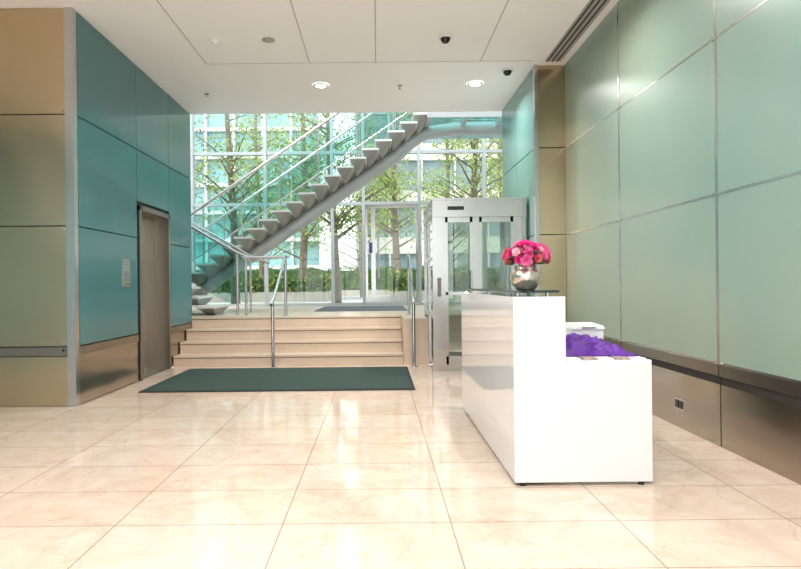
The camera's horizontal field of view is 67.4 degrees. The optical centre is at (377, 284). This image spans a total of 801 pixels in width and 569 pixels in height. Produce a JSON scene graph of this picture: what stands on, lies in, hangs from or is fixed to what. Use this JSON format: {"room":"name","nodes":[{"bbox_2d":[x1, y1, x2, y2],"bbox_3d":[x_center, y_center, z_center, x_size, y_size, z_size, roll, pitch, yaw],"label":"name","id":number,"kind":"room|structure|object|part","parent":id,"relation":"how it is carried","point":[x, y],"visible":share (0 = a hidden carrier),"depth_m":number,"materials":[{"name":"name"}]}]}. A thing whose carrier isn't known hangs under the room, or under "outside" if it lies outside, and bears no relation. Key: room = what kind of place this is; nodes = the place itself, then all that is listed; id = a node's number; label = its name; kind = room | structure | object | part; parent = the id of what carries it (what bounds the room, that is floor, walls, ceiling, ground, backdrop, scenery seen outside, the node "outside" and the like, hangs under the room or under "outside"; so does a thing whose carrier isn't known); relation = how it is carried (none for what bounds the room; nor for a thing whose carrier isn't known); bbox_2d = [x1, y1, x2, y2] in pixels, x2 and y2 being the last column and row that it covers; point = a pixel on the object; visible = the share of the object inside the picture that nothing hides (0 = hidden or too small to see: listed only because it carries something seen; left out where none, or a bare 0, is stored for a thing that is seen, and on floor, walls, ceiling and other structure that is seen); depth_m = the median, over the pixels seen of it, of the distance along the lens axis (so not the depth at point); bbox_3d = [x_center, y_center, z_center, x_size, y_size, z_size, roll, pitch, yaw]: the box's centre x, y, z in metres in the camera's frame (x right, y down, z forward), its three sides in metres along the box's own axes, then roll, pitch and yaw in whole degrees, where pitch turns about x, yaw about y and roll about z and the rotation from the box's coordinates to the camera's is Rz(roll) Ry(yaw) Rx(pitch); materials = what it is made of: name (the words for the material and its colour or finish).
{"room":"lobby","nodes":[
{"label":"lobby","id":0,"kind":"room"},
{"bbox_2d":[0,7,191,406],"bbox_3d":[-4.491,-0.748,7.749,3.034,3.930,3.702,-1,0,0],"label":"wall","id":1,"kind":"structure","parent":0,"point":[88,138],"depth_m":5.93,"materials":[{"name":"teal glass"}]},
{"bbox_2d":[122,259,129,286],"bbox_3d":[-2.973,-0.134,7.095,0.014,0.330,0.190,-1,0,0],"label":"sign plaque","id":2,"kind":"object","parent":1,"relation":"attached to","point":[126,262],"visible":1,"depth_m":7.08,"materials":[{"name":"silver metal"}]},
{"bbox_2d":[136,205,170,380],"bbox_3d":[-3.090,0.107,8.010,0.275,2.190,1.070,-1,0,0],"label":"elevator door","id":3,"kind":"structure","parent":1,"relation":"in","point":[153,226],"depth_m":8.38,"materials":[{"name":"metal"}]},
{"bbox_2d":[0,0,618,113],"bbox_3d":[-1.695,-3.776,3.215,8.690,2.072,12.830,-1,0,0],"label":"ceiling","id":4,"kind":"structure","parent":0,"point":[362,49],"depth_m":6.96,"materials":[{"name":"paint"}]},
{"bbox_2d":[210,38,221,44],"bbox_3d":[-1.819,-2.715,6.730,0.130,0.045,0.130,-1,0,0],"label":"smoke detector","id":5,"kind":"object","parent":4,"relation":"attached to","point":[215,41],"visible":1,"depth_m":6.70,"materials":[{"name":"white paint"}]},
{"bbox_2d":[262,37,274,42],"bbox_3d":[-1.229,-2.732,6.730,0.143,0.022,0.143,-1,0,0],"label":"smoke detector","id":6,"kind":"object","parent":4,"relation":"attached to","point":[266,39],"visible":1,"depth_m":6.70,"materials":[{"name":"white plastic"}]},
{"bbox_2d":[313,83,328,88],"bbox_3d":[-0.789,-2.739,8.280,0.220,0.015,0.220,-1,0,0],"label":"recessed light","id":7,"kind":"object","parent":4,"relation":"in","point":[316,85],"visible":1,"depth_m":8.26,"materials":[{"name":"white paint"}]},
{"bbox_2d":[439,34,451,43],"bbox_3d":[0.751,-2.727,6.690,0.150,0.075,0.150,-1,0,0],"label":"dome camera","id":8,"kind":"object","parent":4,"relation":"attached to","point":[445,38],"visible":1,"depth_m":6.65,"materials":[{"name":"white paint"}]},
{"bbox_2d":[467,81,482,86],"bbox_3d":[1.341,-2.762,8.280,0.220,0.015,0.220,-1,0,0],"label":"recessed light","id":9,"kind":"object","parent":4,"relation":"in","point":[474,83],"visible":1,"depth_m":8.27,"materials":[{"name":"white paint"}]},
{"bbox_2d":[501,68,512,75],"bbox_3d":[1.671,-2.736,7.750,0.150,0.075,0.150,-1,0,0],"label":"dome camera","id":10,"kind":"object","parent":4,"relation":"attached to","point":[506,71],"visible":1,"depth_m":7.71,"materials":[{"name":"white paint"}]},
{"bbox_2d":[545,0,610,61],"bbox_3d":[2.171,-2.774,2.225,0.200,0.014,10.450,-1,0,0],"label":"diffuser","id":11,"kind":"object","parent":4,"relation":"in","point":[593,8],"depth_m":6.50,"materials":[{"name":"grey metal"}]},
{"bbox_2d":[171,305,461,367],"bbox_3d":[-0.990,0.942,11.773,14.000,0.876,4.455,-1,0,0],"label":"floor","id":12,"kind":"structure","parent":0,"point":[301,312],"depth_m":9.94,"materials":[{"name":"stone"}]},
{"bbox_2d":[191,111,501,315],"bbox_3d":[-1.120,-1.893,11.400,9.000,4.944,2.900,-1,0,0],"label":"staircase","id":13,"kind":"structure","parent":12,"relation":"on","point":[388,152],"depth_m":11.68,"materials":[{"name":"grey metal"}]},
{"bbox_2d":[314,306,407,311],"bbox_3d":[-0.320,0.491,12.350,1.750,0.012,2.300,-1,0,0],"label":"floor mat","id":14,"kind":"object","parent":12,"relation":"on","point":[326,308],"visible":1,"depth_m":12.04,"materials":[{"name":"grey carpet"}]},
{"bbox_2d":[190,112,501,307],"bbox_3d":[-0.984,-3.258,14.000,13.170,7.524,0.160,-1,0,0],"label":"window","id":15,"kind":"structure","parent":0,"point":[483,150],"depth_m":13.94,"materials":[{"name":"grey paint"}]},
{"bbox_2d":[365,205,418,301],"bbox_3d":[0.323,-0.721,13.960,1.220,2.264,0.140,-1,0,0],"label":"door","id":16,"kind":"structure","parent":15,"relation":"attached to","point":[372,250],"depth_m":13.97,"materials":[{"name":"silver metal"}]},
{"bbox_2d":[0,365,800,568],"bbox_3d":[-1.642,1.287,2.728,8.690,0.200,11.855,-1,0,0],"label":"floor","id":17,"kind":"structure","parent":0,"point":[124,477],"depth_m":3.35,"materials":[{"name":"tile"}]},
{"bbox_2d":[242,255,289,367],"bbox_3d":[-1.841,0.357,9.214,0.810,1.664,1.616,-1,0,0],"label":"handrail","id":18,"kind":"object","parent":17,"relation":"on","point":[284,261],"visible":0.92,"depth_m":9.73,"materials":[{"name":"silver metal"}]},
{"bbox_2d":[138,366,414,392],"bbox_3d":[-1.118,1.174,7.540,3.060,0.016,1.820,-1,0,0],"label":"floor mat","id":19,"kind":"object","parent":17,"relation":"on","point":[306,378],"visible":1,"depth_m":7.31,"materials":[{"name":"carpet"}]},
{"bbox_2d":[173,318,402,367],"bbox_3d":[-1.296,0.867,9.102,3.317,0.634,0.920,-1,0,0],"label":"entrance steps","id":20,"kind":"structure","parent":17,"relation":"on","point":[345,341],"depth_m":8.96,"materials":[{"name":"stone"}]},
{"bbox_2d":[405,254,417,366],"bbox_3d":[0.503,0.333,9.203,0.120,1.664,1.594,-1,0,0],"label":"handrail","id":21,"kind":"object","parent":17,"relation":"on","point":[409,269],"visible":1,"depth_m":8.69,"materials":[{"name":"silver metal"}]},
{"bbox_2d":[401,315,428,364],"bbox_3d":[0.549,0.825,9.090,0.360,0.678,0.900,-1,0,0],"label":"wall","id":22,"kind":"structure","parent":17,"relation":"on","point":[421,321],"depth_m":8.66,"materials":[{"name":"stone"}]},
{"bbox_2d":[423,197,526,371],"bbox_3d":[1.355,0.001,8.728,1.261,2.310,1.544,-1,0,0],"label":"lift","id":23,"kind":"object","parent":17,"relation":"on","point":[511,213],"visible":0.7,"depth_m":8.01,"materials":[{"name":"silver metal"}]},
{"bbox_2d":[461,288,652,485],"bbox_3d":[1.179,0.595,4.526,0.794,1.126,2.150,-1,0,0],"label":"reception desk","id":24,"kind":"object","parent":17,"relation":"on","point":[546,416],"visible":1,"depth_m":3.45,"materials":[{"name":"white laminate"}]},
{"bbox_3d":[0.797,0.607,4.526,0.030,1.070,2.148,-1,0,0],"label":"panel","id":25,"kind":"part","parent":24,"relation":"part of","materials":[{"name":"white laminate"}]},
{"bbox_2d":[468,292,547,296],"bbox_3d":[0.942,0.086,4.526,0.271,0.029,2.079,-1,0,0],"label":"shelf","id":26,"kind":"object","parent":24,"relation":"attached to","point":[488,293],"depth_m":4.20,"materials":[{"name":"clear glass"}]},
{"bbox_3d":[0.927,0.053,4.500,0.261,0.037,1.999,-1,0,0],"label":"counter glass","id":27,"kind":"part","parent":24,"relation":"part of","materials":[{"name":"clear glass"}]},
{"bbox_2d":[510,266,540,289],"bbox_3d":[0.925,-0.041,3.760,0.192,0.150,0.192,-1,0,0],"label":"vase","id":28,"kind":"object","parent":24,"relation":"on","point":[521,277],"visible":0.97,"depth_m":3.69,"materials":[{"name":"silver metal"}]},
{"bbox_2d":[501,239,551,266],"bbox_3d":[0.924,-0.142,3.762,0.322,0.274,0.317,-1,0,0],"label":"flower bouquet","id":29,"kind":"object","parent":28,"relation":"in","point":[527,253],"visible":0.98,"depth_m":3.67,"materials":[{"name":"pink plant"}]},
{"bbox_3d":[1.180,0.603,3.469,0.793,1.070,0.035,-1,0,0],"label":"panel","id":30,"kind":"part","parent":24,"relation":"part of","materials":[{"name":"white laminate"}]},
{"bbox_2d":[565,322,604,338],"bbox_3d":[1.431,0.353,4.188,0.224,0.165,0.243,-1,0,0],"label":"storage box","id":31,"kind":"object","parent":24,"relation":"on","point":[592,329],"visible":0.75,"depth_m":4.08,"materials":[{"name":"plastic"}]},
{"bbox_2d":[566,333,639,356],"bbox_3d":[1.336,0.369,3.795,0.462,0.118,0.508,-1,0,0],"label":"scarf","id":32,"kind":"object","parent":24,"relation":"on","point":[577,345],"visible":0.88,"depth_m":3.61,"materials":[{"name":"fabric"}]},
{"bbox_2d":[566,356,645,359],"bbox_3d":[1.323,0.430,3.525,0.456,0.010,0.110,-1,0,0],"label":"brochures","id":33,"kind":"object","parent":24,"relation":"on","point":[578,357],"visible":0.94,"depth_m":3.49,"materials":[{"name":"paper"}]},
{"bbox_2d":[502,65,566,321],"bbox_3d":[2.337,-0.820,8.594,0.690,3.930,2.012,-1,0,0],"label":"wall","id":34,"kind":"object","parent":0,"point":[533,120],"depth_m":7.60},
{"bbox_2d":[565,0,800,484],"bbox_3d":[2.526,-0.822,2.200,0.312,3.930,10.800,-1,0,0],"label":"wall","id":35,"kind":"structure","parent":0,"point":[683,117],"depth_m":4.44,"materials":[{"name":"glass"}]},
{"bbox_2d":[675,396,684,411],"bbox_3d":[2.405,0.955,4.790,0.014,0.100,0.140,-1,0,0],"label":"wall socket","id":36,"kind":"object","parent":35,"relation":"attached to","point":[679,402],"visible":1,"depth_m":4.77,"materials":[{"name":"silver metal"}]},
{"label":"outside","id":37,"kind":"structure","parent":0,"visible":0},
{"bbox_2d":[207,295,460,306],"bbox_3d":[0.008,0.760,47.040,90.000,0.420,65.920,-1,0,0],"label":"ground","id":38,"kind":"structure","parent":37,"point":[345,299],"depth_m":19.73,"materials":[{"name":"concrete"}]},
{"bbox_2d":[195,114,224,203],"bbox_3d":[-6.775,-4.053,18.299,4.084,9.398,4.174,-1,0,0],"label":"tree","id":39,"kind":"object","parent":38,"relation":"on","point":[207,117],"visible":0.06,"depth_m":18.57,"materials":[{"name":"green plant"}]},
{"bbox_2d":[240,268,258,280],"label":"planter","id":40,"kind":"object","parent":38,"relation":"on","point":[254,272],"depth_m":30.10,"materials":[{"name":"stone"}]},
{"bbox_2d":[195,113,311,303],"bbox_3d":[-4.086,-3.985,17.512,4.379,9.208,4.033,-1,0,0],"label":"tree","id":41,"kind":"object","parent":38,"relation":"on","point":[230,165],"visible":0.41,"depth_m":17.40,"materials":[{"name":"green plant"}]},
{"bbox_2d":[200,114,319,277],"bbox_3d":[-5.429,-4.735,27.839,5.406,10.735,5.780,-1,0,-15],"label":"tree","id":42,"kind":"object","parent":38,"relation":"on","point":[261,264],"visible":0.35,"depth_m":27.83,"materials":[{"name":"green plant"}]},
{"bbox_2d":[190,113,330,271],"bbox_3d":[-18.815,-10.884,39.850,30.740,23.500,8.300,-1,0,0],"label":"office building","id":43,"kind":"structure","parent":38,"relation":"on","point":[319,261],"depth_m":36.00,"materials":[{"name":"teal glass"}]},
{"bbox_2d":[196,273,330,302],"bbox_3d":[-4.563,0.100,20.695,6.012,0.996,1.157,-1,0,0],"label":"planter","id":44,"kind":"object","parent":38,"relation":"on","point":[298,290],"visible":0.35,"depth_m":20.21,"materials":[{"name":"stone"}]},
{"bbox_2d":[269,267,298,279],"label":"planter","id":45,"kind":"object","parent":38,"relation":"on","point":[294,273],"depth_m":30.10,"materials":[{"name":"plant"}]},
{"bbox_2d":[227,113,354,279],"bbox_3d":[-3.129,-4.466,22.478,4.734,10.152,4.325,-1,0,0],"label":"tree","id":46,"kind":"object","parent":38,"relation":"on","point":[304,243],"visible":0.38,"depth_m":22.95,"materials":[{"name":"green plant"}]},
{"bbox_2d":[307,266,330,290],"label":"planter","id":47,"kind":"object","parent":38,"relation":"on","point":[312,272],"depth_m":30.10,"materials":[{"name":"stone"}]},
{"bbox_2d":[256,113,423,302],"bbox_3d":[-0.918,-4.311,17.110,4.464,9.792,4.520,-1,0,30],"label":"tree","id":48,"kind":"object","parent":38,"relation":"on","point":[338,297],"visible":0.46,"depth_m":16.80,"materials":[{"name":"green plant"}]},
{"bbox_2d":[340,265,359,295],"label":"planter","id":49,"kind":"object","parent":38,"relation":"on","point":[350,285],"depth_m":30.10,"materials":[{"name":"stone"}]},
{"bbox_2d":[292,113,422,296],"bbox_3d":[-0.731,-4.514,28.219,5.995,10.198,5.064,-1,0,28],"label":"tree","id":50,"kind":"object","parent":38,"relation":"on","point":[360,267],"visible":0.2,"depth_m":27.59,"materials":[{"name":"green plant"}]},
{"bbox_2d":[368,265,393,295],"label":"planter","id":51,"kind":"object","parent":38,"relation":"on","point":[382,284],"depth_m":30.10,"materials":[{"name":"stone"}]},
{"bbox_2d":[347,112,454,276],"bbox_3d":[0.343,-3.931,22.026,4.260,9.009,4.053,-1,0,43],"label":"tree","id":52,"kind":"object","parent":38,"relation":"on","point":[394,234],"visible":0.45,"depth_m":21.82,"materials":[{"name":"green plant"}]},
{"bbox_2d":[389,270,415,296],"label":"planter","id":53,"kind":"object","parent":38,"relation":"on","point":[399,286],"depth_m":19.55,"materials":[{"name":"stone"}]},
{"bbox_2d":[422,274,424,300],"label":"planter","id":54,"kind":"object","parent":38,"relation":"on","point":[423,299],"depth_m":19.55,"materials":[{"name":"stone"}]},
{"bbox_2d":[355,112,499,269],"bbox_3d":[15.111,-9.989,47.850,33.570,22.000,8.300,-1,0,0],"label":"office building","id":55,"kind":"structure","parent":38,"relation":"on","point":[493,253],"depth_m":44.00,"materials":[{"name":"stone"}]},
{"bbox_2d":[400,139,495,268],"bbox_3d":[3.707,-4.730,28.307,5.940,10.538,6.103,-1,0,0],"label":"tree","id":56,"kind":"object","parent":38,"relation":"on","point":[452,233],"visible":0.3,"depth_m":27.97,"materials":[{"name":"green plant"}]},
{"bbox_2d":[400,138,502,291],"bbox_3d":[2.825,-4.221,17.839,3.843,9.532,4.380,-1,0,-20],"label":"tree","id":57,"kind":"object","parent":38,"relation":"on","point":[475,181],"visible":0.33,"depth_m":17.90,"materials":[{"name":"green plant"}]},
{"bbox_2d":[448,269,466,300],"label":"planter","id":58,"kind":"object","parent":38,"relation":"on","point":[457,283],"depth_m":19.55,"materials":[{"name":"stone"}]},
{"bbox_2d":[449,264,466,276],"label":"planter","id":59,"kind":"object","parent":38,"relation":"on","point":[464,267],"depth_m":30.10,"materials":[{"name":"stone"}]},
{"bbox_2d":[450,138,502,231],"bbox_3d":[4.945,-4.520,24.180,4.194,10.090,4.029,-1,0,28],"label":"tree","id":60,"kind":"object","parent":38,"relation":"on","point":[497,143],"visible":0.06,"depth_m":23.83,"materials":[{"name":"green plant"}]},
{"bbox_2d":[482,266,499,275],"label":"planter","id":61,"kind":"object","parent":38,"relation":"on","point":[490,271],"depth_m":30.10,"materials":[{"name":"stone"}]},
{"bbox_2d":[482,274,499,291],"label":"planter","id":62,"kind":"object","parent":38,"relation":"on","point":[493,281],"depth_m":19.56,"materials":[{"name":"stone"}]}
]}

